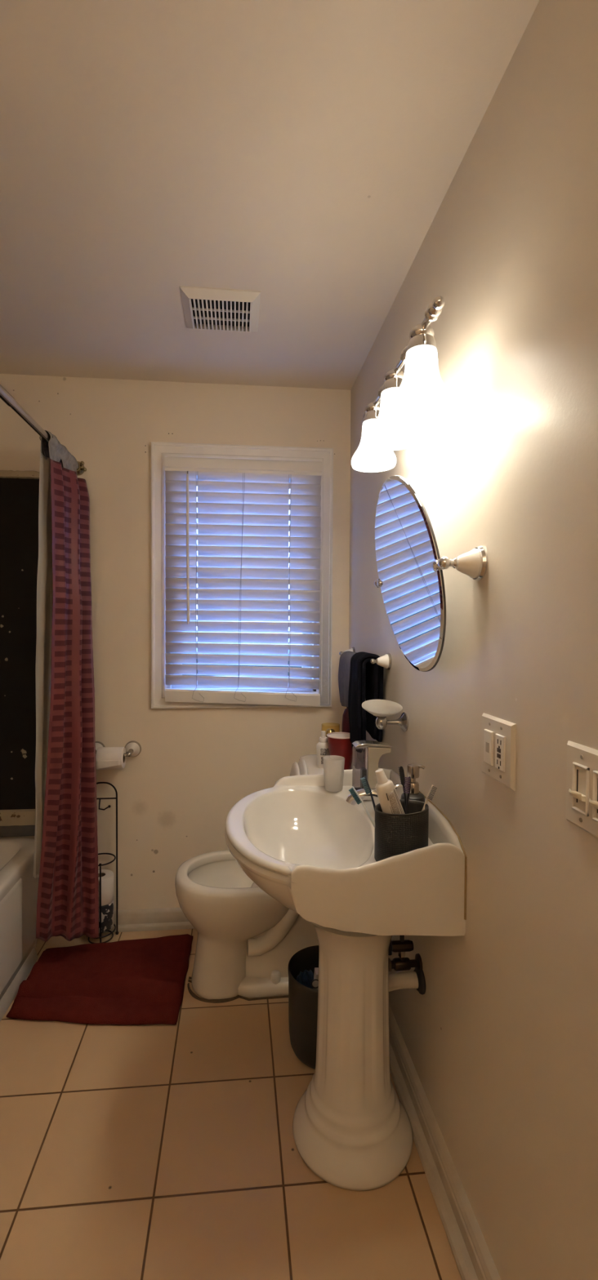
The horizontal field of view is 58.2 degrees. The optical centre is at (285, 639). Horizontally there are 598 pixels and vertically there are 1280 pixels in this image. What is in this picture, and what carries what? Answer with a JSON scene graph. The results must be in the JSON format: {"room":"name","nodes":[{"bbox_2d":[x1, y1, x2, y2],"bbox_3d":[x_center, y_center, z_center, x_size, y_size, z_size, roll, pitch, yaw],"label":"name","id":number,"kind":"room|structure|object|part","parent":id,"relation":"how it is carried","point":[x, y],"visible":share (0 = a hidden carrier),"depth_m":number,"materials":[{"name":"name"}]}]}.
{"room":"bathroom","nodes":[
{"label":"bathroom","id":0,"kind":"room"},
{"bbox_2d":[0,373,351,910],"bbox_3d":[-0.752,0.075,2.458,2.278,2.640,0.160,0,1,-5],"label":"wall","id":1,"kind":"structure","parent":0,"point":[175,797],"depth_m":2.40,"materials":[{"name":"beige paint"}]},
{"bbox_2d":[0,825,35,836],"bbox_3d":[-1.423,0.831,2.323,0.680,0.050,0.023,0,1,-5],"label":"strip","id":2,"kind":"object","parent":1,"relation":"attached to","point":[13,830],"visible":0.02,"depth_m":2.34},
{"bbox_2d":[0,808,35,826],"bbox_3d":[-1.418,0.773,2.318,0.690,0.066,0.032,0,1,-5],"label":"ledge","id":3,"kind":"object","parent":1,"relation":"attached to","point":[16,816],"visible":0.86,"depth_m":2.33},
{"bbox_2d":[0,477,39,809],"bbox_3d":[-1.391,0.021,2.315,0.740,1.440,0.007,0,1,-5],"label":"board","id":4,"kind":"object","parent":1,"relation":"attached to","point":[19,497],"visible":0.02,"depth_m":2.33,"materials":[{"name":"black"}]},
{"bbox_2d":[0,470,39,479],"bbox_3d":[-1.381,-0.715,2.293,0.750,0.039,0.017,0,1,-5],"label":"drywall edge","id":5,"kind":"object","parent":1,"relation":"attached to","point":[3,473],"visible":0.7,"depth_m":2.31,"materials":[{"name":"paint"}]},
{"bbox_2d":[0,384,86,475],"bbox_3d":[-0.832,-0.730,1.585,0.075,0.062,1.525,0,1,-5],"label":"curtain rod","id":6,"kind":"object","parent":1,"relation":"attached to","point":[5,396],"visible":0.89,"depth_m":1.75,"materials":[{"name":"silver metal"}]},
{"bbox_2d":[32,451,53,878],"bbox_3d":[-0.945,0.129,2.105,0.108,1.626,0.360,0,1,-5],"label":"liner","id":7,"kind":"object","parent":6,"relation":"hanging from","point":[44,577],"visible":0.7,"depth_m":2.00,"materials":[{"name":"white plastic"}]},
{"bbox_2d":[35,430,98,942],"bbox_3d":[-0.845,0.212,2.135,0.198,1.962,0.344,0,1,4],"label":"shower curtain","id":8,"kind":"object","parent":6,"relation":"hanging from","point":[68,900],"visible":1,"depth_m":2.09,"materials":[{"name":"fabric"}]},
{"bbox_2d":[94,740,141,757],"bbox_3d":[-0.755,0.486,2.342,0.230,0.074,0.092,0,1,-5],"label":"toilet paper holder","id":9,"kind":"object","parent":1,"relation":"attached to","point":[133,748],"visible":0.62,"depth_m":2.37,"materials":[{"name":"white ceramic"}]},
{"bbox_3d":[-0.835,0.486,2.353,0.064,0.064,0.037,0,1,-5],"label":"post","id":10,"kind":"part","parent":9,"relation":"part of","materials":[{"name":"white ceramic"}]},
{"bbox_2d":[95,746,125,769],"bbox_3d":[-0.752,0.509,2.310,0.108,0.095,0.096,0,1,-5],"label":"toilet roll","id":11,"kind":"object","parent":9,"relation":"hanging from","point":[106,757],"visible":0.96,"depth_m":2.27,"materials":[{"name":"white paper"}]},
{"bbox_3d":[-0.682,0.490,2.326,0.035,0.028,0.046,0,1,-5],"label":"arm","id":12,"kind":"part","parent":9,"relation":"part of","materials":[{"name":"silver metal"}]},
{"bbox_3d":[-0.679,0.486,2.367,0.064,0.064,0.037,0,1,-5],"label":"post","id":13,"kind":"part","parent":9,"relation":"part of","materials":[{"name":"white ceramic"}]},
{"bbox_2d":[103,907,195,933],"bbox_3d":[-0.381,1.255,2.428,1.298,0.086,0.026,0,1,-5],"label":"baseboard","id":14,"kind":"structure","parent":1,"relation":"attached to","point":[166,918],"depth_m":2.41,"materials":[{"name":"paint"}]},
{"bbox_2d":[151,441,333,708],"bbox_3d":[-0.199,-0.284,2.486,0.810,1.174,0.170,0,1,-5],"label":"window","id":15,"kind":"structure","parent":1,"relation":"in","point":[159,450],"depth_m":2.40,"materials":[{"name":"white paint"}]},
{"bbox_3d":[-0.202,-0.044,2.512,0.646,0.532,0.030,0,1,-5],"label":"sash","id":16,"kind":"part","parent":15,"relation":"part of","materials":[{"name":"white paint"}]},
{"bbox_3d":[-0.202,-0.048,2.512,0.562,0.436,0.004,0,1,-5],"label":"pane","id":17,"kind":"part","parent":15,"relation":"part of","materials":[{"name":"clear glass"}]},
{"bbox_2d":[164,456,321,706],"bbox_3d":[-0.187,-0.250,2.383,0.692,1.097,0.058,0,1,-5],"label":"window blind","id":18,"kind":"object","parent":15,"relation":"attached to","point":[242,507],"visible":1,"depth_m":2.38,"materials":[{"name":"white plastic"}]},
{"bbox_3d":[-0.383,-0.231,2.346,0.054,1.008,0.020,0,1,-5],"label":"ladder cord","id":19,"kind":"part","parent":18,"relation":"part of","materials":[{"name":"white fabric"}]},
{"bbox_3d":[-0.201,-0.231,2.363,0.054,1.008,0.020,0,1,-5],"label":"ladder cord","id":20,"kind":"part","parent":18,"relation":"part of","materials":[{"name":"white fabric"}]},
{"bbox_3d":[-0.190,0.257,2.403,0.686,0.083,0.041,0,1,-5],"label":"rail","id":21,"kind":"part","parent":18,"relation":"part of","materials":[{"name":"white"}]},
{"bbox_3d":[0.024,-0.230,2.384,0.054,1.008,0.020,0,1,-5],"label":"ladder cord","id":22,"kind":"part","parent":18,"relation":"part of","materials":[{"name":"white fabric"}]},
{"bbox_3d":[-0.203,-0.533,2.536,0.562,0.434,0.004,0,1,-5],"label":"pane","id":23,"kind":"part","parent":15,"relation":"part of","materials":[{"name":"clear glass"}]},
{"bbox_2d":[0,928,462,1279],"bbox_3d":[-0.580,1.391,0.575,2.078,0.100,3.685,0,1,-5],"label":"floor","id":24,"kind":"structure","parent":0,"point":[139,1152],"depth_m":1.34,"materials":[{"name":"tile"}]},
{"bbox_2d":[0,837,39,1021],"bbox_3d":[-1.327,1.095,1.569,0.744,0.438,1.507,0,1,-5],"label":"bathtub","id":25,"kind":"object","parent":24,"relation":"on","point":[19,888],"depth_m":2.05,"materials":[{"name":"ceramic"}]},
{"bbox_3d":[-0.972,1.085,1.493,0.015,0.340,1.200,0,1,-5],"label":"apron panel","id":26,"kind":"part","parent":25,"relation":"part of","materials":[{"name":"ceramic"}]},
{"bbox_3d":[-0.959,1.292,1.534,0.016,0.049,1.310,0,1,-5],"label":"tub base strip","id":27,"kind":"part","parent":25,"relation":"part of","materials":[{"name":"white ceramic"}]},
{"bbox_2d":[5,933,192,1025],"bbox_3d":[-0.687,1.268,2.057,0.616,0.067,0.528,0,1,-5],"label":"bath mat","id":28,"kind":"object","parent":24,"relation":"on","point":[140,981],"visible":1,"depth_m":1.96,"materials":[{"name":"red fabric"}]},
{"bbox_2d":[86,782,118,943],"bbox_3d":[-0.800,0.960,2.314,0.137,0.678,0.131,0,1,-5],"label":"stand","id":29,"kind":"object","parent":24,"relation":"on","point":[109,784],"visible":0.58,"depth_m":2.35,"materials":[{"name":"brown metal"}]},
{"bbox_3d":[-0.782,1.120,2.260,0.012,0.361,0.013,0,1,-5],"label":"post","id":30,"kind":"part","parent":29,"relation":"part of","materials":[{"name":"brown metal"}]},
{"bbox_3d":[-0.789,0.712,2.312,0.083,0.037,0.028,1,2,38],"label":"hanging arm","id":31,"kind":"part","parent":29,"relation":"part of","materials":[{"name":"brown metal"}]},
{"bbox_2d":[98,899,113,933],"bbox_3d":[-0.802,1.187,2.323,0.108,0.112,0.108,0,1,-5],"label":"toilet roll","id":32,"kind":"object","parent":29,"relation":"on","point":[107,911],"visible":0.36,"depth_m":2.29,"materials":[{"name":"multicoloured paper"}]},
{"bbox_2d":[97,869,114,906],"bbox_3d":[-0.801,1.071,2.320,0.110,0.112,0.110,0,1,-5],"label":"toilet roll","id":33,"kind":"object","parent":32,"relation":"on","point":[107,876],"visible":0.58,"depth_m":2.29,"materials":[{"name":"white paper"}]},
{"bbox_3d":[-0.804,0.957,2.351,0.130,0.674,0.007,0,1,-5],"label":"upright frame","id":34,"kind":"part","parent":29,"relation":"part of","materials":[{"name":"brown metal"}]},
{"bbox_2d":[186,976,288,1003],"bbox_3d":[-0.166,1.308,1.970,0.449,0.013,0.110,1,1,12],"label":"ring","id":35,"kind":"object","parent":24,"relation":"on","point":[193,994],"visible":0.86,"depth_m":1.96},
{"bbox_2d":[174,754,351,999],"bbox_3d":[-0.053,0.885,2.074,0.738,0.846,0.452,0,1,-5],"label":"toilet","id":36,"kind":"object","parent":24,"relation":"on","point":[246,940],"visible":0.52,"depth_m":1.97,"materials":[{"name":"ceramic"}]},
{"bbox_3d":[0.029,0.666,2.076,0.034,0.380,0.372,0,1,-5],"label":"seat","id":37,"kind":"part","parent":36,"relation":"part of","materials":[{"name":"white plastic"}]},
{"bbox_3d":[0.058,0.659,2.079,0.031,0.394,0.372,0,1,-5],"label":"seat lid","id":38,"kind":"part","parent":36,"relation":"part of","materials":[{"name":"white plastic"}]},
{"bbox_2d":[315,730,328,768],"bbox_3d":[0.145,0.424,2.083,0.054,0.140,0.054,0,1,-5],"label":"bottle","id":39,"kind":"object","parent":36,"relation":"on","point":[322,747],"visible":0.8,"depth_m":2.06,"materials":[{"name":"white plastic"}]},
{"bbox_3d":[0.193,0.511,2.088,0.247,0.035,0.452,0,1,-5],"label":"tank lid","id":40,"kind":"part","parent":36,"relation":"part of","materials":[{"name":"ceramic"}]},
{"bbox_2d":[325,728,334,737],"bbox_3d":[0.176,0.422,2.141,0.040,0.140,0.040,0,1,-5],"label":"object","id":41,"kind":"object","parent":36,"relation":"on","point":[329,730],"visible":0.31,"depth_m":2.13,"materials":[{"name":"gold metal"}]},
{"bbox_2d":[321,722,339,732],"bbox_3d":[0.186,0.421,2.243,0.076,0.138,0.076,0,1,-5],"label":"candle jar","id":42,"kind":"object","parent":36,"relation":"on","point":[335,726],"visible":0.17,"depth_m":2.22,"materials":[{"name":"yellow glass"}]},
{"bbox_2d":[326,732,352,769],"bbox_3d":[0.209,0.427,2.039,0.110,0.135,0.110,0,1,-5],"label":"cup","id":43,"kind":"object","parent":36,"relation":"on","point":[339,743],"visible":0.55,"depth_m":2.00,"materials":[{"name":"red plastic"}]},
{"bbox_2d":[341,706,349,733],"bbox_3d":[0.264,0.376,2.229,0.064,0.229,0.051,0,1,-5],"label":"towel","id":44,"kind":"object","parent":36,"relation":"on","point":[345,724],"visible":0.16,"depth_m":2.21,"materials":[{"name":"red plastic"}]},
{"bbox_2d":[288,945,318,1069],"bbox_3d":[0.125,1.183,1.726,0.238,0.269,0.238,0,1,-5],"label":"waste bin","id":45,"kind":"object","parent":24,"relation":"on","point":[302,999],"visible":0.4,"depth_m":1.65,"materials":[{"name":"grey plastic"}]},
{"bbox_2d":[296,969,313,988],"bbox_3d":[0.062,1.122,1.716,0.076,0.128,0.043,0,1,-23],"label":"wrapper","id":46,"kind":"object","parent":45,"relation":"in","point":[305,978],"visible":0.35,"depth_m":1.72,"materials":[{"name":"plastic"}]},
{"bbox_2d":[311,967,318,990],"bbox_3d":[0.116,1.166,1.697,0.079,0.243,0.040,0,1,-5],"label":"tissue","id":47,"kind":"object","parent":45,"relation":"in","point":[314,983],"visible":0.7,"depth_m":1.68,"materials":[{"name":"beige paper"}]},
{"bbox_2d":[224,768,465,1191],"bbox_3d":[0.106,0.860,1.471,0.547,0.927,0.642,0,1,-5],"label":"pedestal sink","id":48,"kind":"object","parent":24,"relation":"on","point":[309,847],"visible":0.9,"depth_m":1.35,"materials":[{"name":"white ceramic"}]},
{"bbox_2d":[322,755,344,791],"bbox_3d":[0.152,0.424,1.704,0.069,0.100,0.069,0,1,-5],"label":"cup","id":49,"kind":"object","parent":48,"relation":"on","point":[333,765],"visible":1,"depth_m":1.68,"materials":[{"name":"white plastic"}]},
{"bbox_2d":[224,768,465,936],"bbox_3d":[0.108,0.571,1.465,0.547,0.295,0.642,0,1,-5],"label":"basin","id":50,"kind":"object","parent":48,"relation":"in","point":[309,847],"depth_m":1.21,"materials":[{"name":"white ceramic"}]},
{"bbox_2d":[351,740,391,800],"bbox_3d":[0.257,0.392,1.618,0.114,0.171,0.052,0,1,-5],"label":"faucet","id":51,"kind":"object","parent":48,"relation":"on","point":[366,755],"visible":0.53,"depth_m":1.59,"materials":[{"name":"silver metal"}]},
{"bbox_3d":[0.222,0.397,1.615,0.040,0.153,0.042,0,1,-5],"label":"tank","id":52,"kind":"part","parent":51,"relation":"part of","materials":[{"name":"white plastic"}]},
{"bbox_3d":[0.259,0.313,1.616,0.111,0.014,0.052,0,1,-5],"label":"lid","id":53,"kind":"part","parent":51,"relation":"part of","materials":[{"name":"silver metal"}]},
{"bbox_2d":[345,783,405,805],"bbox_3d":[0.250,0.438,1.486,0.166,0.084,0.062,0,1,-5],"label":"faucet","id":54,"kind":"object","parent":48,"relation":"on","point":[361,792],"depth_m":1.48,"materials":[{"name":"silver metal"}]},
{"bbox_2d":[388,940,391,955],"bbox_3d":[0.275,0.772,1.472,0.031,0.180,0.016,1,1,14],"label":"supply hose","id":55,"kind":"object","parent":48,"relation":"hanging from","point":[389,946],"visible":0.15,"depth_m":1.47,"materials":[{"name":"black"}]},
{"bbox_2d":[373,799,428,861],"bbox_3d":[0.269,0.446,1.247,0.131,0.119,0.104,0,1,-5],"label":"toothbrush holder","id":56,"kind":"object","parent":48,"relation":"on","point":[395,834],"visible":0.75,"depth_m":1.20,"materials":[{"name":"grey plastic"}]},
{"bbox_2d":[348,786,374,827],"bbox_3d":[0.197,0.412,1.235,0.106,0.150,0.012,0,1,3],"label":"toothbrush","id":57,"kind":"object","parent":56,"relation":"in","point":[352,790],"visible":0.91,"depth_m":1.23,"materials":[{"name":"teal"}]},
{"bbox_3d":[0.210,0.427,1.235,0.080,0.120,0.009,0,1,2],"label":"handle","id":58,"kind":"part","parent":57,"relation":"part of","materials":[{"name":"grey plastic"}]},
{"bbox_2d":[360,775,375,811],"bbox_3d":[0.211,0.402,1.256,0.075,0.169,0.011,0,1,-3],"label":"toothbrush","id":59,"kind":"object","parent":56,"relation":"in","point":[365,784],"visible":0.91,"depth_m":1.25,"materials":[{"name":"blue plastic"}]},
{"bbox_3d":[0.221,0.419,1.255,0.054,0.135,0.010,0,1,-5],"label":"handle","id":60,"kind":"part","parent":59,"relation":"part of","materials":[{"name":"blue"}]},
{"bbox_2d":[374,768,404,813],"bbox_3d":[0.256,0.400,1.242,0.102,0.204,0.037,0,1,-5],"label":"toothpaste tube","id":61,"kind":"object","parent":56,"relation":"in","point":[389,802],"visible":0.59,"depth_m":1.23,"materials":[{"name":"white plastic"}]},
{"bbox_3d":[0.259,0.412,1.230,0.059,0.135,0.004,0,1,-15],"label":"ingredient panel","id":62,"kind":"part","parent":61,"relation":"part of","materials":[{"name":"white plastic"}]},
{"bbox_2d":[398,766,408,813],"bbox_3d":[0.283,0.392,1.266,0.042,0.188,0.016,1,2,31],"label":"toothbrush","id":63,"kind":"object","parent":56,"relation":"in","point":[401,771],"visible":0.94,"depth_m":1.26,"materials":[{"name":"grey plastic"}]},
{"bbox_3d":[0.287,0.411,1.261,0.029,0.150,0.011,1,2,33],"label":"handle","id":64,"kind":"part","parent":63,"relation":"part of","materials":[{"name":"grey"}]},
{"bbox_2d":[403,776,410,813],"bbox_3d":[0.280,0.403,1.254,0.016,0.164,0.034,1,2,30],"label":"toothbrush","id":65,"kind":"object","parent":56,"relation":"in","point":[407,784],"visible":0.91,"depth_m":1.25,"materials":[{"name":"black"}]},
{"bbox_3d":[0.281,0.420,1.250,0.009,0.131,0.028,1,2,26],"label":"handle","id":66,"kind":"part","parent":65,"relation":"part of","materials":[{"name":"black"}]},
{"bbox_2d":[422,784,436,810],"bbox_3d":[0.321,0.410,1.263,0.080,0.133,0.016,0,1,-19],"label":"toothbrush","id":67,"kind":"object","parent":56,"relation":"in","point":[432,785],"visible":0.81,"depth_m":1.27,"materials":[{"name":"beige plastic"}]},
{"bbox_3d":[0.310,0.424,1.261,0.059,0.107,0.010,0,1,-18],"label":"handle","id":68,"kind":"part","parent":67,"relation":"part of","materials":[{"name":"beige plastic"}]},
{"bbox_2d":[400,764,425,802],"bbox_3d":[0.321,0.402,1.357,0.060,0.174,0.060,0,1,-5],"label":"pump bottle","id":69,"kind":"object","parent":48,"relation":"on","point":[412,770],"visible":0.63,"depth_m":1.34,"materials":[{"name":"grey"}]},
{"bbox_2d":[418,791,466,919],"bbox_3d":[0.389,0.529,1.376,0.006,0.196,0.340,0,1,-5],"label":"caulk line","id":70,"kind":"object","parent":48,"relation":"attached to","point":[441,812],"visible":0.78,"depth_m":1.21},
{"bbox_2d":[0,0,538,390],"bbox_3d":[-0.568,-1.148,0.515,2.078,0.100,3.685,0,1,-5],"label":"ceiling","id":71,"kind":"structure","parent":0,"point":[301,154],"depth_m":1.26,"materials":[{"name":"paint"}]},
{"bbox_2d":[179,286,260,332],"bbox_3d":[-0.220,-1.117,1.833,0.257,0.022,0.230,0,1,-5],"label":"ceiling vent","id":72,"kind":"object","parent":71,"relation":"in","point":[205,308],"visible":1,"depth_m":1.80,"materials":[{"name":"beige plastic"}]},
{"bbox_2d":[188,298,252,331],"bbox_3d":[-0.220,-1.111,1.833,0.205,0.010,0.174,0,1,-5],"label":"grille","id":73,"kind":"object","parent":72,"relation":"attached to","point":[220,314],"depth_m":1.84,"materials":[{"name":"beige plastic"}]},
{"bbox_2d":[348,0,597,1279],"bbox_3d":[0.510,0.124,0.646,0.100,2.640,3.685,0,1,-5],"label":"wall","id":74,"kind":"structure","parent":0,"point":[500,1041],"depth_m":0.99,"materials":[{"name":"beige paint"}]},
{"bbox_2d":[338,647,391,670],"bbox_3d":[0.292,0.066,2.093,0.066,0.058,0.608,0,1,-5],"label":"towel bar","id":75,"kind":"object","parent":74,"relation":"attached to","point":[384,661],"visible":0.76,"depth_m":1.81,"materials":[{"name":"white ceramic"}]},
{"bbox_2d":[337,650,365,706],"bbox_3d":[0.265,0.158,2.125,0.081,0.220,0.236,0,1,-5],"label":"hand towel","id":76,"kind":"object","parent":75,"relation":"hanging from","point":[344,668],"visible":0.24,"depth_m":2.14,"materials":[{"name":"fabric"}]},
{"bbox_2d":[347,651,383,749],"bbox_3d":[0.281,0.219,1.918,0.098,0.348,0.144,0,1,-5],"label":"hand towel","id":77,"kind":"object","parent":75,"relation":"hanging from","point":[362,673],"visible":0.84,"depth_m":1.87,"materials":[{"name":"black fabric"}]},
{"bbox_3d":[0.326,0.073,1.820,0.035,0.050,0.050,0,1,-5],"label":"post","id":78,"kind":"part","parent":75,"relation":"part of","materials":[{"name":"white ceramic"}]},
{"bbox_2d":[361,699,408,732],"bbox_3d":[0.299,0.235,1.636,0.136,0.093,0.121,0,1,-5],"label":"holder","id":79,"kind":"object","parent":74,"relation":"attached to","point":[380,708],"visible":1,"depth_m":1.64,"materials":[{"name":"white ceramic"}]},
{"bbox_3d":[0.292,0.209,1.635,0.123,0.042,0.121,0,1,-5],"label":"dish","id":80,"kind":"part","parent":79,"relation":"part of","materials":[{"name":"white ceramic"}]},
{"bbox_3d":[0.335,0.252,1.645,0.062,0.060,0.060,0,1,-5],"label":"arm","id":81,"kind":"part","parent":79,"relation":"part of","materials":[{"name":"silver metal"}]},
{"bbox_2d":[351,296,452,472],"bbox_3d":[0.302,-0.616,1.371,0.184,0.223,0.625,0,1,-5],"label":"vanity light","id":82,"kind":"object","parent":74,"relation":"attached to","point":[419,393],"visible":1,"depth_m":1.23,"materials":[{"name":"white glass"}]},
{"bbox_2d":[362,401,380,422],"bbox_3d":[0.258,-0.663,1.569,0.066,0.059,0.066,0,1,-5],"label":"socket","id":83,"kind":"object","parent":82,"relation":"attached to","point":[371,411],"depth_m":1.54,"materials":[{"name":"silver metal"}]},
{"bbox_3d":[0.257,-0.573,1.571,0.131,0.128,0.131,0,1,-5],"label":"lamp shade","id":84,"kind":"part","parent":82,"relation":"part of","materials":[{"name":"white glass"}]},
{"bbox_2d":[381,368,404,392],"bbox_3d":[0.276,-0.659,1.368,0.066,0.059,0.066,0,1,-5],"label":"socket","id":85,"kind":"object","parent":82,"relation":"attached to","point":[393,379],"depth_m":1.34,"materials":[{"name":"silver metal"}]},
{"bbox_3d":[0.276,-0.568,1.370,0.131,0.128,0.131,0,1,-5],"label":"lamp shade","id":86,"kind":"part","parent":82,"relation":"part of","materials":[{"name":"white glass"}]},
{"bbox_2d":[405,323,436,354],"bbox_3d":[0.295,-0.654,1.167,0.066,0.059,0.066,0,1,-5],"label":"socket","id":87,"kind":"object","parent":82,"relation":"attached to","point":[421,338],"depth_m":1.14,"materials":[{"name":"silver metal"}]},
{"bbox_3d":[0.294,-0.563,1.169,0.131,0.128,0.131,0,1,-5],"label":"lamp shade","id":88,"kind":"part","parent":82,"relation":"part of","materials":[{"name":"white glass"}]},
{"bbox_2d":[388,939,422,972],"bbox_3d":[0.331,0.890,1.509,0.092,0.091,0.048,0,1,-5],"label":"shutoff valve","id":89,"kind":"object","parent":74,"relation":"attached to","point":[401,963],"visible":0.9,"depth_m":1.50,"materials":[{"name":"brown metal"}]},
{"bbox_3d":[0.289,0.911,1.506,0.008,0.032,0.032,0,1,-5],"label":"oval handle","id":90,"kind":"part","parent":89,"relation":"part of","materials":[{"name":"brown"}]},
{"bbox_2d":[399,935,404,942],"bbox_3d":[0.313,0.759,1.503,0.038,0.173,0.014,0,1,-16],"label":"supply hose","id":91,"kind":"object","parent":89,"relation":"attached to","point":[402,937],"visible":0.15,"depth_m":1.50,"materials":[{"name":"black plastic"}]},
{"bbox_2d":[388,967,425,994],"bbox_3d":[0.301,0.981,1.518,0.182,0.135,0.066,1,1,14],"label":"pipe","id":92,"kind":"object","parent":74,"relation":"attached to","point":[415,980],"visible":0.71,"depth_m":1.48,"materials":[{"name":"beige plastic"}]},
{"bbox_3d":[0.289,0.988,1.512,0.163,0.121,0.049,1,1,14],"label":"trap arm","id":93,"kind":"part","parent":92,"relation":"part of","materials":[{"name":"beige plastic"}]},
{"bbox_2d":[373,475,487,671],"bbox_3d":[0.325,-0.168,1.404,0.130,0.502,0.606,0,1,-5],"label":"wall mirror","id":94,"kind":"object","parent":74,"relation":"attached to","point":[410,566],"visible":1,"depth_m":1.33,"materials":[{"name":"silver metal"}]},
{"bbox_3d":[0.282,-0.172,1.631,0.010,0.022,0.022,0,1,-5],"label":"clamp knob","id":95,"kind":"part","parent":94,"relation":"part of","materials":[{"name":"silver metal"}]},
{"bbox_3d":[0.310,-0.167,1.403,0.101,0.499,0.480,0,1,-5],"label":"glass","id":96,"kind":"part","parent":94,"relation":"part of","materials":[{"name":"white mirror"}]},
{"bbox_3d":[0.325,-0.161,1.174,0.010,0.022,0.022,0,1,-5],"label":"clamp knob","id":97,"kind":"part","parent":94,"relation":"part of","materials":[{"name":"silver metal"}]},
{"bbox_2d":[388,1004,500,1279],"bbox_3d":[0.432,1.301,0.657,0.048,0.086,3.665,0,1,-5],"label":"baseboard","id":98,"kind":"structure","parent":74,"relation":"attached to","point":[473,1260],"depth_m":1.29,"materials":[{"name":"paint"}]},
{"bbox_2d":[480,712,515,791],"bbox_3d":[0.414,0.217,1.061,0.013,0.125,0.129,0,1,-5],"label":"outlet plate","id":99,"kind":"object","parent":74,"relation":"attached to","point":[498,748],"visible":1,"depth_m":1.04,"materials":[{"name":"beige plastic"}]},
{"bbox_2d":[494,733,505,772],"bbox_3d":[0.414,0.217,1.037,0.004,0.067,0.033,0,1,-5],"label":"receptacle","id":100,"kind":"object","parent":99,"relation":"attached to","point":[500,739],"depth_m":1.03,"materials":[{"name":"beige plastic"}]},
{"bbox_2d":[565,740,597,838],"bbox_3d":[0.435,0.221,0.773,0.025,0.125,0.129,0,1,-5],"label":"plate","id":101,"kind":"object","parent":74,"relation":"attached to","point":[581,782],"visible":1,"depth_m":0.79,"materials":[{"name":"beige plastic"}]},
{"bbox_3d":[0.429,0.230,0.795,0.018,0.013,0.027,0,1,-5],"label":"slider knob","id":102,"kind":"part","parent":101,"relation":"part of","materials":[{"name":"beige plastic"}]},
{"bbox_3d":[0.436,0.220,0.796,0.004,0.071,0.035,0,1,-5],"label":"slider frame","id":103,"kind":"part","parent":101,"relation":"part of","materials":[{"name":"white plastic"}]},
{"bbox_3d":[0.434,0.231,0.749,0.018,0.013,0.027,0,1,-5],"label":"slider knob","id":104,"kind":"part","parent":101,"relation":"part of","materials":[{"name":"beige plastic"}]},
{"bbox_3d":[0.440,0.222,0.750,0.004,0.071,0.035,0,1,-5],"label":"slider frame","id":105,"kind":"part","parent":101,"relation":"part of","materials":[{"name":"white plastic"}]}
]}

